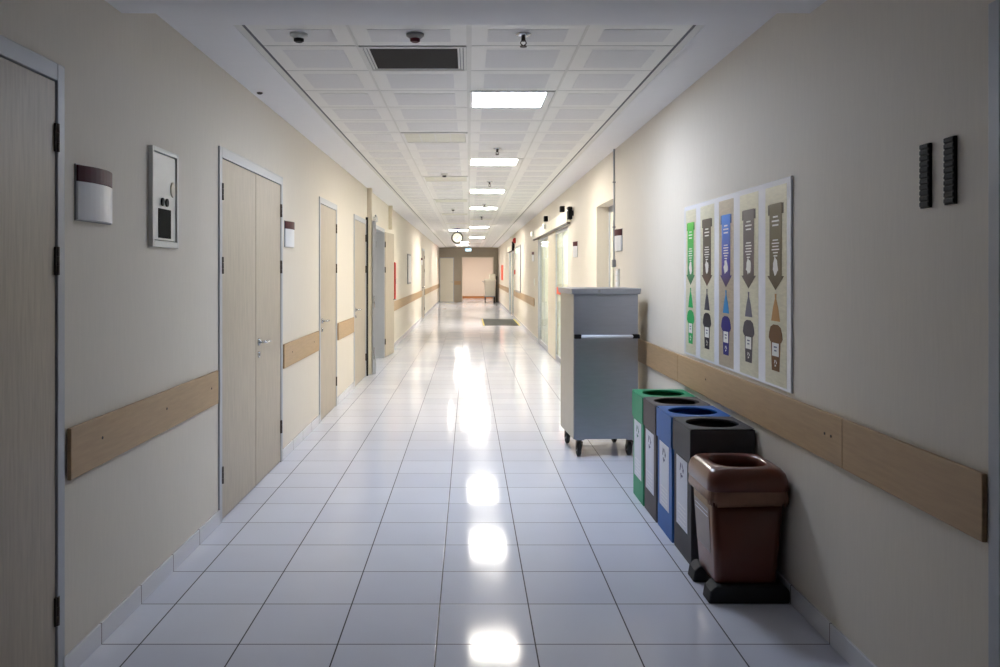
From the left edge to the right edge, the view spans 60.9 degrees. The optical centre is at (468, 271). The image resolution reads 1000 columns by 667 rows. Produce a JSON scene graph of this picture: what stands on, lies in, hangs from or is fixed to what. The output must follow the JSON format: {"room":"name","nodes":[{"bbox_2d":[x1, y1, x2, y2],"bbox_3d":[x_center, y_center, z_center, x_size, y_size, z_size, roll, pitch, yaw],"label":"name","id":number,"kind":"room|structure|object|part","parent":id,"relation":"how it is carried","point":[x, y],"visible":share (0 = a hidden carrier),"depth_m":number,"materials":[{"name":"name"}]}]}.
{"room":"hospital interior","nodes":[
{"label":"hospital interior","id":0,"kind":"room"},
{"bbox_2d":[0,0,438,654],"bbox_3d":[-1.607,0.056,19.100,0.220,2.900,48.200,0,0,0],"label":"wall","id":1,"kind":"structure","parent":0,"point":[141,320],"depth_m":4.00,"materials":[{"name":"beige paint"}]},
{"bbox_2d":[0,35,64,666],"bbox_3d":[-1.588,0.376,2.524,0.218,2.260,1.204,0,0,0],"label":"door","id":2,"kind":"structure","parent":1,"relation":"in","point":[32,85],"depth_m":2.91,"materials":[{"name":"grey paint"}]},
{"bbox_2d":[74,163,111,224],"bbox_3d":[-1.474,-0.304,3.385,0.045,0.216,0.322,0,0,0],"label":"room sign","id":3,"kind":"object","parent":1,"relation":"attached to","point":[92,185],"visible":1,"depth_m":3.30,"materials":[{"name":"silver plastic"}]},
{"bbox_2d":[67,370,218,480],"bbox_3d":[-1.485,0.677,4.080,0.024,0.194,1.857,0,0,0],"label":"guard","id":4,"kind":"object","parent":1,"relation":"attached to","point":[94,442],"visible":1,"depth_m":3.74,"materials":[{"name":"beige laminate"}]},
{"bbox_2d":[148,145,178,248],"bbox_3d":[-1.486,-0.356,4.143,0.022,0.475,0.355,0,0,0],"label":"control panel","id":5,"kind":"object","parent":1,"relation":"attached to","point":[163,171],"visible":1,"depth_m":4.11,"materials":[{"name":"white plastic"}]},
{"bbox_3d":[-1.479,-0.409,4.245,0.008,0.076,0.060,0,0,0],"label":"knob","id":6,"kind":"part","parent":5,"relation":"part of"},
{"bbox_2d":[218,146,282,522],"bbox_3d":[-1.562,0.376,5.930,0.269,2.260,1.716,0,0,0],"label":"door","id":7,"kind":"structure","parent":1,"relation":"in","point":[250,195],"depth_m":5.76,"materials":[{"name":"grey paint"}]},
{"bbox_3d":[-1.460,0.496,6.080,0.065,0.052,0.152,0,0,0],"label":"handle","id":8,"kind":"part","parent":7,"relation":"part of","materials":[{"name":"silver metal"}]},
{"bbox_2d":[63,300,439,666],"bbox_3d":[-1.492,1.464,18.995,0.011,0.085,47.990,0,0,0],"label":"baseboard","id":9,"kind":"structure","parent":1,"relation":"attached to","point":[112,621],"depth_m":3.99,"materials":[{"name":"tile"}]},
{"bbox_2d":[284,220,294,247],"bbox_3d":[-1.474,-0.310,7.040,0.045,0.216,0.322,0,0,0],"label":"room sign","id":10,"kind":"object","parent":1,"relation":"attached to","point":[289,227],"visible":1,"depth_m":6.94,"materials":[{"name":"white plastic"}]},
{"bbox_2d":[283,331,318,368],"bbox_3d":[-1.485,0.677,7.590,0.024,0.194,1.577,0,0,0],"label":"guard","id":11,"kind":"object","parent":1,"relation":"attached to","point":[294,351],"visible":1,"depth_m":7.44,"materials":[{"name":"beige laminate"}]},
{"bbox_2d":[319,196,336,421],"bbox_3d":[-1.562,0.376,9.030,0.269,2.260,1.116,0,0,0],"label":"door","id":12,"kind":"structure","parent":1,"relation":"in","point":[327,209],"depth_m":8.97,"materials":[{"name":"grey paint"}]},
{"bbox_2d":[337,317,353,339],"bbox_3d":[-1.486,0.677,10.285,0.022,0.194,1.327,0,0,0],"label":"guard","id":13,"kind":"object","parent":1,"relation":"attached to","point":[345,328],"visible":1,"depth_m":10.15,"materials":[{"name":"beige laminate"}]},
{"bbox_2d":[354,214,365,385],"bbox_3d":[-1.562,0.376,11.665,0.269,2.260,1.266,0,0,0],"label":"door","id":14,"kind":"structure","parent":1,"relation":"in","point":[359,223],"depth_m":11.59,"materials":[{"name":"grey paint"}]},
{"bbox_2d":[366,217,367,375],"bbox_3d":[-1.480,0.356,12.320,0.035,2.300,0.020,0,0,0],"label":"strip","id":15,"kind":"object","parent":1,"relation":"attached to","point":[366,217],"visible":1,"depth_m":12.31,"materials":[{"name":"black plastic"}]},
{"bbox_2d":[367,188,371,373],"bbox_3d":[-1.462,0.136,12.540,0.070,2.741,0.100,0,0,0],"label":"pillar","id":16,"kind":"structure","parent":1,"relation":"attached to","point":[369,190],"depth_m":12.49,"materials":[{"name":"beige paint"}]},
{"bbox_2d":[372,215,395,373],"bbox_3d":[-1.528,0.328,14.137,0.377,2.357,3.334,0,0,0],"label":"door","id":17,"kind":"structure","parent":1,"relation":"in","point":[383,299],"depth_m":14.90,"materials":[{"name":"grey paint"}]},
{"bbox_3d":[-1.601,0.376,14.230,0.232,2.260,1.460,0,0,0],"label":"frame","id":18,"kind":"part","parent":17,"relation":"part of","materials":[{"name":"grey paint"}]},
{"bbox_2d":[389,206,392,229],"bbox_3d":[-1.462,-1.014,15.870,0.070,0.441,0.100,0,0,0],"label":"pillar","id":19,"kind":"structure","parent":1,"relation":"attached to","point":[390,207],"depth_m":15.82,"materials":[{"name":"beige paint"}]},
{"bbox_2d":[394,262,395,298],"bbox_3d":[-1.434,0.169,16.045,0.126,0.705,0.130,0,0,0],"label":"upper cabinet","id":20,"kind":"object","parent":1,"relation":"attached to","point":[394,262],"visible":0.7,"depth_m":15.99,"materials":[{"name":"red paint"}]},
{"bbox_3d":[-1.385,0.169,16.045,0.008,0.675,0.110,0,0,0],"label":"door","id":21,"kind":"part","parent":20,"relation":"part of","materials":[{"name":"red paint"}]},
{"bbox_2d":[394,291,421,310],"bbox_3d":[-1.486,0.677,21.550,0.022,0.194,10.697,0,0,0],"label":"guard","id":22,"kind":"object","parent":1,"relation":"attached to","point":[399,303],"visible":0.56,"depth_m":20.06,"materials":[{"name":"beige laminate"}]},
{"bbox_2d":[407,254,410,283],"bbox_3d":[-1.484,-0.074,21.100,0.027,0.740,1.000,0,0,0],"label":"notice board","id":23,"kind":"object","parent":1,"relation":"attached to","point":[408,255],"visible":1,"depth_m":20.84,"materials":[{"name":"grey plastic"}]},
{"bbox_2d":[422,248,424,318],"bbox_3d":[-1.562,0.376,27.700,0.269,2.260,1.456,0,0,0],"label":"door","id":24,"kind":"structure","parent":1,"relation":"in","point":[423,250],"depth_m":27.89,"materials":[{"name":"grey paint"}]},
{"bbox_2d":[425,284,439,294],"bbox_3d":[-1.486,0.677,35.650,0.022,0.194,14.297,0,0,0],"label":"guard","id":25,"kind":"object","parent":1,"relation":"attached to","point":[430,289],"visible":1,"depth_m":33.43,"materials":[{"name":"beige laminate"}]},
{"bbox_2d":[79,298,850,666],"bbox_3d":[0.000,1.556,23.500,10.000,0.100,57.000,0,0,0],"label":"floor","id":26,"kind":"structure","parent":0,"point":[442,513],"depth_m":4.50,"materials":[{"name":"tile"}]},
{"bbox_2d":[482,274,495,302],"bbox_3d":[0.998,0.801,42.050,0.684,1.409,0.760,0,0,0],"label":"cart","id":27,"kind":"object","parent":26,"relation":"on","point":[490,284],"visible":1,"depth_m":41.71,"materials":[{"name":"beige metal"}]},
{"bbox_2d":[484,279,495,295],"bbox_3d":[1.040,0.766,42.050,0.600,0.840,0.760,0,0,0],"label":"tub","id":28,"kind":"object","parent":27,"relation":"in","point":[490,284],"depth_m":41.71,"materials":[{"name":"plastic"}]},
{"bbox_2d":[482,319,519,325],"bbox_3d":[0.920,1.500,25.500,1.040,0.012,3.200,0,0,0],"label":"floor mat","id":29,"kind":"object","parent":26,"relation":"on","point":[486,322],"visible":1,"depth_m":25.15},
{"bbox_2d":[558,287,640,455],"bbox_3d":[1.094,0.820,7.205,0.574,1.372,0.708,0,0,-4],"label":"trolley","id":30,"kind":"object","parent":26,"relation":"on","point":[600,336],"visible":0.99,"depth_m":6.90,"materials":[{"name":"grey metal"}]},
{"bbox_2d":[558,287,640,293],"bbox_3d":[1.093,0.158,7.219,0.574,0.047,0.660,0,0,-4],"label":"trolley top","id":31,"kind":"object","parent":30,"relation":"on","point":[563,290],"depth_m":6.90,"materials":[{"name":"metal"}]},
{"bbox_3d":[1.113,0.358,6.907,0.512,0.325,0.007,0,0,-4],"label":"panel","id":32,"kind":"part","parent":30,"relation":"part of","materials":[{"name":"metal"}]},
{"bbox_3d":[1.113,0.936,6.905,0.512,0.810,0.011,0,0,-4],"label":"door","id":33,"kind":"part","parent":30,"relation":"part of","materials":[{"name":"metal"}]},
{"bbox_3d":[1.116,0.521,6.865,0.472,0.026,0.026,0,0,-4],"label":"push handle","id":34,"kind":"part","parent":30,"relation":"part of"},
{"bbox_2d":[632,389,695,505],"bbox_3d":[1.284,1.153,5.626,0.345,0.706,0.342,0,0,0],"label":"recycling bin","id":35,"kind":"object","parent":26,"relation":"on","point":[638,395],"visible":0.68,"depth_m":5.61,"materials":[{"name":"green plastic"}]},
{"bbox_3d":[1.284,0.888,5.626,0.345,0.176,0.342,0,0,0],"label":"lid","id":36,"kind":"part","parent":35,"relation":"part of","materials":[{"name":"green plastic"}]},
{"bbox_2d":[643,397,709,522],"bbox_3d":[1.286,1.153,5.270,0.341,0.706,0.350,0,0,0],"label":"recycling bin","id":37,"kind":"object","parent":26,"relation":"on","point":[650,404],"visible":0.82,"depth_m":5.25,"materials":[{"name":"grey plastic"}]},
{"bbox_3d":[1.286,0.888,5.270,0.341,0.176,0.350,0,0,0],"label":"lid","id":38,"kind":"part","parent":37,"relation":"part of","materials":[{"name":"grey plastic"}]},
{"bbox_2d":[656,406,729,542],"bbox_3d":[1.288,1.153,4.898,0.337,0.706,0.370,0,0,0],"label":"recycling bin","id":39,"kind":"object","parent":26,"relation":"on","point":[665,415],"visible":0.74,"depth_m":4.88,"materials":[{"name":"blue plastic"}]},
{"bbox_3d":[1.288,0.888,4.898,0.337,0.176,0.370,0,0,0],"label":"lid","id":40,"kind":"part","parent":39,"relation":"part of","materials":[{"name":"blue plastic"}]},
{"bbox_2d":[673,417,754,563],"bbox_3d":[1.292,1.153,4.515,0.331,0.706,0.372,0,0,0],"label":"recycling bin","id":41,"kind":"object","parent":26,"relation":"on","point":[692,436],"visible":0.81,"depth_m":4.41,"materials":[{"name":"grey plastic"}]},
{"bbox_3d":[1.292,0.888,4.515,0.331,0.176,0.372,0,0,0],"label":"lid","id":42,"kind":"part","parent":41,"relation":"part of","materials":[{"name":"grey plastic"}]},
{"bbox_2d":[688,453,789,602],"bbox_3d":[1.272,1.200,4.045,0.374,0.612,0.418,0,0,0],"label":"bin","id":43,"kind":"object","parent":26,"relation":"on","point":[739,498],"visible":1,"depth_m":3.88,"materials":[{"name":"plastic"}]},
{"bbox_3d":[1.272,0.945,4.045,0.374,0.102,0.418,0,0,0],"label":"lid","id":44,"kind":"part","parent":43,"relation":"part of","materials":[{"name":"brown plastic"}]},
{"bbox_2d":[105,0,826,12],"bbox_3d":[-0.013,-1.255,-0.666,2.967,0.278,8.667,0,0,0],"label":"ceiling","id":45,"kind":"structure","parent":0,"point":[124,6],"depth_m":3.57,"materials":[{"name":"white paint"}]},
{"bbox_2d":[156,13,776,247],"bbox_3d":[-0.013,-1.315,23.334,2.967,0.160,39.333,0,0,0],"label":"ceiling","id":46,"kind":"structure","parent":0,"point":[593,63],"depth_m":5.59,"materials":[{"name":"white paint"}]},
{"bbox_2d":[290,32,307,42],"bbox_3d":[-0.885,-1.216,4.420,0.092,0.043,0.092,0,0,0],"label":"smoke detector","id":47,"kind":"object","parent":46,"relation":"attached to","point":[298,37],"visible":1,"depth_m":4.39,"materials":[{"name":"white plastic"}]},
{"bbox_2d":[234,25,445,246],"bbox_3d":[-1.161,-1.244,23.625,0.039,0.012,38.750,0,0,0],"label":"trim","id":48,"kind":"structure","parent":46,"relation":"attached to","point":[244,32],"depth_m":6.00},
{"bbox_2d":[359,46,466,70],"bbox_3d":[-0.309,-1.254,4.946,0.589,0.041,0.565,0,0,0],"label":"ceiling vent","id":49,"kind":"object","parent":46,"relation":"in","point":[384,58],"visible":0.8,"depth_m":4.92,"materials":[{"name":"metal"}]},
{"bbox_2d":[406,32,423,42],"bbox_3d":[-0.280,-1.216,4.420,0.092,0.043,0.092,0,0,0],"label":"smoke detector","id":50,"kind":"object","parent":46,"relation":"attached to","point":[414,37],"visible":1,"depth_m":4.39,"materials":[{"name":"grey plastic"}]},
{"bbox_2d":[401,132,467,142],"bbox_3d":[-0.308,-1.256,7.830,0.596,0.048,0.565,0,0,0],"label":"ceiling light","id":51,"kind":"object","parent":46,"relation":"attached to","point":[409,137],"visible":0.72,"depth_m":7.81,"materials":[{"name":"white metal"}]},
{"bbox_2d":[404,134,465,141],"bbox_3d":[-0.308,-1.242,7.830,0.552,0.011,0.521,0,0,0],"label":"diffuser","id":52,"kind":"object","parent":51,"relation":"attached to","point":[407,137],"depth_m":7.81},
{"bbox_2d":[422,176,467,181],"bbox_3d":[-0.308,-1.256,11.293,0.596,0.048,0.565,0,0,0],"label":"ceiling light","id":53,"kind":"object","parent":46,"relation":"attached to","point":[426,178],"visible":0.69,"depth_m":11.24,"materials":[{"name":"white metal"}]},
{"bbox_2d":[424,177,466,180],"bbox_3d":[-0.308,-1.242,11.293,0.552,0.011,0.521,0,0,0],"label":"diffuser","id":54,"kind":"object","parent":53,"relation":"attached to","point":[425,178],"depth_m":11.28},
{"bbox_2d":[433,199,467,201],"bbox_3d":[-0.308,-1.256,14.755,0.596,0.048,0.565,0,0,0],"label":"ceiling light","id":55,"kind":"object","parent":46,"relation":"attached to","point":[435,200],"visible":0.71,"depth_m":14.69,"materials":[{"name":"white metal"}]},
{"bbox_2d":[435,200,466,201],"bbox_3d":[-0.308,-1.242,14.755,0.552,0.011,0.521,0,0,0],"label":"diffuser","id":56,"kind":"object","parent":55,"relation":"attached to","point":[435,200],"depth_m":14.78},
{"bbox_2d":[440,213,468,214],"bbox_3d":[-0.308,-1.256,18.216,0.596,0.048,0.565,0,0,0],"label":"ceiling light","id":57,"kind":"object","parent":46,"relation":"attached to","point":[440,213],"visible":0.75,"depth_m":17.93,"materials":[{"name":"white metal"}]},
{"bbox_2d":[451,228,462,243],"bbox_3d":[-0.335,-1.020,24.098,0.332,0.431,0.085,0,0,0],"label":"wall clock","id":58,"kind":"object","parent":46,"relation":"hanging from","point":[457,237],"visible":1,"depth_m":24.06,"materials":[{"name":"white plastic"}]},
{"bbox_2d":[469,226,490,227],"bbox_3d":[0.297,-1.256,23.410,0.582,0.048,0.565,0,0,0],"label":"ceiling light","id":59,"kind":"object","parent":46,"relation":"attached to","point":[470,226],"visible":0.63,"depth_m":23.33,"materials":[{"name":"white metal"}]},
{"bbox_2d":[469,218,493,219],"bbox_3d":[0.297,-1.256,19.948,0.582,0.048,0.565,0,0,0],"label":"ceiling light","id":60,"kind":"object","parent":46,"relation":"attached to","point":[470,218],"visible":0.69,"depth_m":19.80,"materials":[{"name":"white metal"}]},
{"bbox_2d":[469,207,499,209],"bbox_3d":[0.297,-1.256,16.485,0.582,0.048,0.565,0,0,0],"label":"ceiling light","id":61,"kind":"object","parent":46,"relation":"attached to","point":[470,208],"visible":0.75,"depth_m":16.55,"materials":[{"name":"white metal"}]},
{"bbox_2d":[470,207,496,208],"bbox_3d":[0.281,-1.242,16.485,0.505,0.011,0.521,0,0,0],"label":"diffuser","id":62,"kind":"object","parent":61,"relation":"attached to","point":[470,207],"depth_m":16.50,"materials":[{"name":"white"}]},
{"bbox_2d":[469,189,507,192],"bbox_3d":[0.297,-1.256,13.024,0.582,0.048,0.565,0,0,0],"label":"ceiling light","id":63,"kind":"object","parent":46,"relation":"attached to","point":[470,190],"visible":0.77,"depth_m":12.89,"materials":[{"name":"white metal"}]},
{"bbox_2d":[471,190,503,192],"bbox_3d":[0.281,-1.242,13.024,0.505,0.011,0.521,0,0,0],"label":"diffuser","id":64,"kind":"object","parent":63,"relation":"attached to","point":[472,191],"depth_m":13.05,"materials":[{"name":"white"}]},
{"bbox_2d":[470,158,522,165],"bbox_3d":[0.297,-1.256,9.562,0.582,0.048,0.565,0,0,0],"label":"ceiling light","id":65,"kind":"object","parent":46,"relation":"attached to","point":[473,161],"visible":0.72,"depth_m":9.51,"materials":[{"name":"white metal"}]},
{"bbox_2d":[471,159,517,164],"bbox_3d":[0.281,-1.242,9.562,0.505,0.011,0.521,0,0,0],"label":"diffuser","id":66,"kind":"object","parent":65,"relation":"attached to","point":[473,161],"depth_m":9.54,"materials":[{"name":"white"}]},
{"bbox_2d":[470,91,554,107],"bbox_3d":[0.297,-1.256,6.099,0.582,0.048,0.565,0,0,0],"label":"ceiling light","id":67,"kind":"object","parent":46,"relation":"attached to","point":[478,99],"visible":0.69,"depth_m":6.09,"materials":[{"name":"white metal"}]},
{"bbox_2d":[515,32,531,47],"bbox_3d":[0.283,-1.204,4.420,0.084,0.069,0.084,0,0,0],"label":"sprinkler","id":68,"kind":"object","parent":46,"relation":"attached to","point":[523,35],"visible":1,"depth_m":4.41,"materials":[{"name":"silver metal"}]},
{"bbox_2d":[492,25,703,246],"bbox_3d":[1.161,-1.244,23.625,0.039,0.012,38.750,0,0,0],"label":"trim","id":69,"kind":"structure","parent":46,"relation":"attached to","point":[693,32],"depth_m":6.00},
{"bbox_2d":[439,247,497,301],"bbox_3d":[-0.013,0.056,43.100,2.967,2.900,0.200,0,0,0],"label":"wall","id":70,"kind":"structure","parent":0,"point":[457,253],"depth_m":43.00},
{"bbox_2d":[440,257,453,301],"bbox_3d":[-1.125,0.386,42.944,0.730,2.240,0.109,0,0,0],"label":"door","id":71,"kind":"structure","parent":70,"relation":"in","point":[446,263],"depth_m":42.95,"materials":[{"name":"grey paint"}]},
{"bbox_2d":[462,257,493,301],"bbox_3d":[0.440,0.371,43.090,1.620,2.270,0.220,0,0,0],"label":"trim","id":72,"kind":"structure","parent":70,"relation":"attached to","point":[462,257],"depth_m":42.98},
{"bbox_2d":[463,258,492,295],"bbox_3d":[0.500,0.081,46.175,3.100,2.850,5.950,0,0,0],"label":"wall","id":73,"kind":"structure","parent":0,"point":[475,270],"depth_m":49.00,"materials":[{"name":"white paint"}]},
{"bbox_2d":[463,296,492,297],"bbox_3d":[0.500,1.451,48.985,2.800,0.110,0.030,0,0,0],"label":"baseboard","id":74,"kind":"structure","parent":73,"relation":"attached to","point":[463,296],"depth_m":48.98,"materials":[{"name":"orange wood"}]},
{"bbox_2d":[498,0,994,666],"bbox_3d":[1.580,0.056,19.100,0.220,2.900,48.200,0,0,0],"label":"wall","id":75,"kind":"structure","parent":0,"point":[840,98],"depth_m":3.23,"materials":[{"name":"beige paint"}]},
{"bbox_2d":[501,265,502,279],"bbox_3d":[1.460,0.026,37.500,0.020,0.660,2.000,0,0,0],"label":"warning sign","id":76,"kind":"object","parent":75,"relation":"attached to","point":[501,265],"visible":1,"depth_m":37.35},
{"bbox_2d":[498,284,508,292],"bbox_3d":[1.459,0.677,37.150,0.022,0.194,11.297,0,0,0],"label":"guard","id":77,"kind":"object","parent":75,"relation":"attached to","point":[502,287],"visible":0.92,"depth_m":35.17,"materials":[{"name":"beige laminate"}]},
{"bbox_2d":[507,245,511,252],"bbox_3d":[1.440,-0.796,29.550,0.059,0.195,3.700,0,0,0],"label":"door frame","id":78,"kind":"structure","parent":75,"relation":"attached to","point":[509,249],"depth_m":29.59,"materials":[{"name":"paint"}]},
{"bbox_2d":[509,251,513,315],"bbox_3d":[1.544,0.406,29.550,0.152,2.200,3.300,0,0,0],"label":"door","id":79,"kind":"structure","parent":75,"relation":"in","point":[511,255],"depth_m":29.60,"materials":[{"name":"grey paint"}]},
{"bbox_3d":[1.544,0.406,31.175,0.152,2.200,0.050,0,0,0],"label":"frame","id":80,"kind":"part","parent":79,"relation":"part of","materials":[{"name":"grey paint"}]},
{"bbox_3d":[1.508,0.386,30.450,0.006,2.060,1.200,0,0,0],"label":"glass pane","id":81,"kind":"part","parent":79,"relation":"part of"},
{"bbox_3d":[1.535,0.406,29.600,0.110,2.200,0.400,0,0,0],"label":"fixed panel","id":82,"kind":"part","parent":79,"relation":"part of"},
{"bbox_2d":[515,245,520,292],"bbox_3d":[1.454,-0.084,25.200,0.033,1.380,2.400,0,0,0],"label":"notice board","id":83,"kind":"object","parent":75,"relation":"attached to","point":[517,255],"visible":0.97,"depth_m":24.67,"materials":[{"name":"grey plastic"}]},
{"bbox_2d":[514,290,534,305],"bbox_3d":[1.459,0.677,23.300,0.022,0.194,8.597,0,0,0],"label":"guard","id":84,"kind":"object","parent":75,"relation":"attached to","point":[530,300],"visible":1,"depth_m":21.79,"materials":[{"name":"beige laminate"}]},
{"bbox_2d":[532,210,570,240],"bbox_3d":[1.440,-0.796,15.575,0.059,0.195,6.650,0,0,0],"label":"door frame","id":85,"kind":"structure","parent":75,"relation":"attached to","point":[560,221],"depth_m":14.35,"materials":[{"name":"white metal"}]},
{"bbox_2d":[538,226,567,363],"bbox_3d":[1.544,0.406,15.350,0.152,2.200,5.500,0,0,0],"label":"door","id":86,"kind":"structure","parent":75,"relation":"in","point":[552,248],"depth_m":15.25,"materials":[{"name":"grey paint"}]},
{"bbox_3d":[1.544,0.406,18.075,0.152,2.200,0.050,0,0,0],"label":"frame","id":87,"kind":"part","parent":86,"relation":"part of","materials":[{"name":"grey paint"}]},
{"bbox_3d":[1.508,0.386,16.995,0.006,2.060,1.990,0,0,0],"label":"glass pane","id":88,"kind":"part","parent":86,"relation":"part of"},
{"bbox_3d":[1.535,0.406,15.300,0.110,2.200,1.300,0,0,0],"label":"fixed panel","id":89,"kind":"part","parent":86,"relation":"part of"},
{"bbox_3d":[1.508,0.386,13.655,0.006,2.060,1.890,0,0,0],"label":"glass pane","id":90,"kind":"part","parent":86,"relation":"part of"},
{"bbox_2d":[559,206,564,211],"bbox_3d":[1.435,-0.969,13.100,0.070,0.090,0.120,0,0,0],"label":"sensor","id":91,"kind":"object","parent":75,"relation":"attached to","point":[561,208],"visible":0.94,"depth_m":13.04,"materials":[{"name":"black plastic"}]},
{"bbox_2d":[567,206,573,219],"bbox_3d":[1.425,-0.829,11.980,0.090,0.180,0.162,0,0,0],"label":"sensor box","id":92,"kind":"object","parent":75,"relation":"attached to","point":[570,212],"visible":1,"depth_m":11.90,"materials":[{"name":"plastic"}]},
{"bbox_2d":[573,241,577,256],"bbox_3d":[1.448,-0.310,11.650,0.045,0.216,0.322,0,0,0],"label":"room sign","id":93,"kind":"object","parent":75,"relation":"attached to","point":[575,244],"visible":1,"depth_m":11.53,"materials":[{"name":"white plastic"}]},
{"bbox_2d":[609,205,613,286],"bbox_3d":[1.640,0.379,9.200,0.060,2.255,1.200,0,0,0],"label":"door","id":94,"kind":"structure","parent":75,"relation":"in","point":[611,269],"depth_m":9.66,"materials":[{"name":"grey paint"}]},
{"bbox_2d":[612,149,615,266],"bbox_3d":[1.452,-0.642,8.530,0.035,1.186,0.060,0,0,0],"label":"conduit","id":95,"kind":"object","parent":75,"relation":"attached to","point":[613,182],"visible":1,"depth_m":8.52,"materials":[{"name":"metal"}]},
{"bbox_2d":[616,269,619,286],"bbox_3d":[1.460,0.088,8.360,0.020,0.235,0.140,0,0,0],"label":"switch panel","id":96,"kind":"object","parent":75,"relation":"attached to","point":[617,270],"visible":0.66,"depth_m":8.30,"materials":[{"name":"white plastic"}]},
{"bbox_2d":[614,228,622,251],"bbox_3d":[1.448,-0.310,8.300,0.045,0.216,0.322,0,0,0],"label":"room sign","id":97,"kind":"object","parent":75,"relation":"attached to","point":[618,233],"visible":1,"depth_m":8.19,"materials":[{"name":"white plastic"}]},
{"bbox_2d":[498,301,876,666],"bbox_3d":[1.464,1.464,18.995,0.011,0.085,47.990,0,0,0],"label":"baseboard","id":98,"kind":"structure","parent":75,"relation":"attached to","point":[826,629],"depth_m":3.50,"materials":[{"name":"tile"}]},
{"bbox_2d":[684,176,792,392],"bbox_3d":[1.464,0.057,4.810,0.013,0.988,1.910,0,0,0],"label":"poster","id":99,"kind":"object","parent":75,"relation":"attached to","point":[738,246],"visible":1,"depth_m":4.50,"materials":[{"name":"multicoloured paper"}]},
{"bbox_2d":[687,310,693,343],"bbox_3d":[1.459,0.361,5.596,0.001,0.220,0.180,0,0,0],"label":"picture","id":100,"kind":"object","parent":99,"relation":"attached to","point":[690,313],"depth_m":5.60},
{"bbox_2d":[688,288,692,307],"bbox_3d":[1.459,0.169,5.596,0.001,0.130,0.116,0,0,0],"label":"picture","id":101,"kind":"object","parent":99,"relation":"on","point":[690,290],"depth_m":5.60},
{"bbox_2d":[705,260,708,273],"bbox_3d":[1.458,-0.032,5.212,0.001,0.087,0.076,0,0,0],"label":"picture","id":102,"kind":"object","parent":99,"relation":"attached to","point":[706,261],"depth_m":5.21},
{"bbox_2d":[703,313,710,348],"bbox_3d":[1.459,0.361,5.212,0.001,0.220,0.180,0,0,0],"label":"picture","id":103,"kind":"object","parent":99,"relation":"attached to","point":[706,316],"depth_m":5.21},
{"bbox_2d":[704,289,709,310],"bbox_3d":[1.459,0.169,5.212,0.001,0.130,0.116,0,0,0],"label":"picture","id":104,"kind":"object","parent":99,"relation":"on","point":[706,291],"depth_m":5.21},
{"bbox_2d":[724,260,727,272],"bbox_3d":[1.458,-0.030,4.829,0.001,0.082,0.080,0,0,0],"label":"picture","id":105,"kind":"object","parent":99,"relation":"attached to","point":[725,261],"depth_m":4.82},
{"bbox_2d":[721,316,730,355],"bbox_3d":[1.459,0.361,4.827,0.001,0.220,0.180,0,0,0],"label":"picture","id":106,"kind":"object","parent":99,"relation":"attached to","point":[725,320],"depth_m":4.82},
{"bbox_2d":[723,290,728,313],"bbox_3d":[1.459,0.169,4.827,0.001,0.130,0.116,0,0,0],"label":"picture","id":107,"kind":"object","parent":99,"relation":"on","point":[725,292],"depth_m":4.83},
{"bbox_2d":[745,242,751,257],"bbox_3d":[1.458,-0.115,4.436,0.001,0.081,0.104,0,0,0],"label":"print","id":108,"kind":"object","parent":99,"relation":"on","point":[748,245],"depth_m":4.43},
{"bbox_2d":[746,259,750,272],"bbox_3d":[1.458,-0.032,4.436,0.001,0.090,0.077,0,0,0],"label":"picture","id":109,"kind":"object","parent":99,"relation":"attached to","point":[748,261],"depth_m":4.43},
{"bbox_2d":[743,320,753,362],"bbox_3d":[1.459,0.361,4.436,0.001,0.220,0.180,0,0,0],"label":"picture","id":110,"kind":"object","parent":99,"relation":"attached to","point":[748,325],"depth_m":4.43},
{"bbox_2d":[745,292,751,316],"bbox_3d":[1.459,0.169,4.436,0.001,0.130,0.116,0,0,0],"label":"picture","id":111,"kind":"object","parent":99,"relation":"on","point":[748,295],"depth_m":4.44},
{"bbox_2d":[772,239,778,256],"bbox_3d":[1.458,-0.115,4.045,0.001,0.081,0.099,0,0,0],"label":"print","id":112,"kind":"object","parent":99,"relation":"on","point":[775,242],"depth_m":4.04},
{"bbox_2d":[773,256,777,275],"bbox_3d":[1.458,-0.028,4.043,0.001,0.095,0.069,0,0,0],"label":"picture","id":113,"kind":"object","parent":99,"relation":"attached to","point":[775,258],"depth_m":4.04},
{"bbox_2d":[772,215,778,225],"bbox_3d":[1.458,-0.243,4.045,0.001,0.048,0.096,0,0,0],"label":"print","id":114,"kind":"object","parent":99,"relation":"attached to","point":[775,218],"depth_m":4.04},
{"bbox_2d":[771,294,779,321],"bbox_3d":[1.459,0.169,4.045,0.001,0.130,0.116,0,0,0],"label":"picture","id":115,"kind":"object","parent":99,"relation":"on","point":[775,298],"depth_m":4.04},
{"bbox_2d":[769,324,782,371],"bbox_3d":[1.459,0.361,4.045,0.001,0.220,0.180,0,0,0],"label":"picture","id":116,"kind":"object","parent":99,"relation":"attached to","point":[775,330],"depth_m":4.04},
{"bbox_2d":[638,339,986,541],"bbox_3d":[1.458,0.667,5.449,0.024,0.194,6.099,0,0,0],"label":"guard","id":117,"kind":"object","parent":75,"relation":"attached to","point":[954,493],"visible":0.84,"depth_m":3.19,"materials":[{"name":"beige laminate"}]},
{"bbox_2d":[919,143,931,208],"bbox_3d":[1.462,-0.308,2.725,0.016,0.206,0.056,0,0,0],"label":"strip","id":118,"kind":"object","parent":75,"relation":"attached to","point":[925,152],"visible":1,"depth_m":2.71,"materials":[{"name":"black plastic"}]},
{"bbox_2d":[943,135,956,204],"bbox_3d":[1.462,-0.308,2.585,0.016,0.206,0.056,0,0,0],"label":"strip","id":119,"kind":"object","parent":75,"relation":"attached to","point":[950,143],"visible":1,"depth_m":2.58,"materials":[{"name":"black plastic"}]},
{"bbox_2d":[988,0,999,666],"bbox_3d":[1.561,0.376,1.806,0.218,2.260,1.168,0,0,0],"label":"door","id":120,"kind":"structure","parent":75,"relation":"in","point":[993,7],"depth_m":2.36,"materials":[{"name":"grey paint"}]}
]}

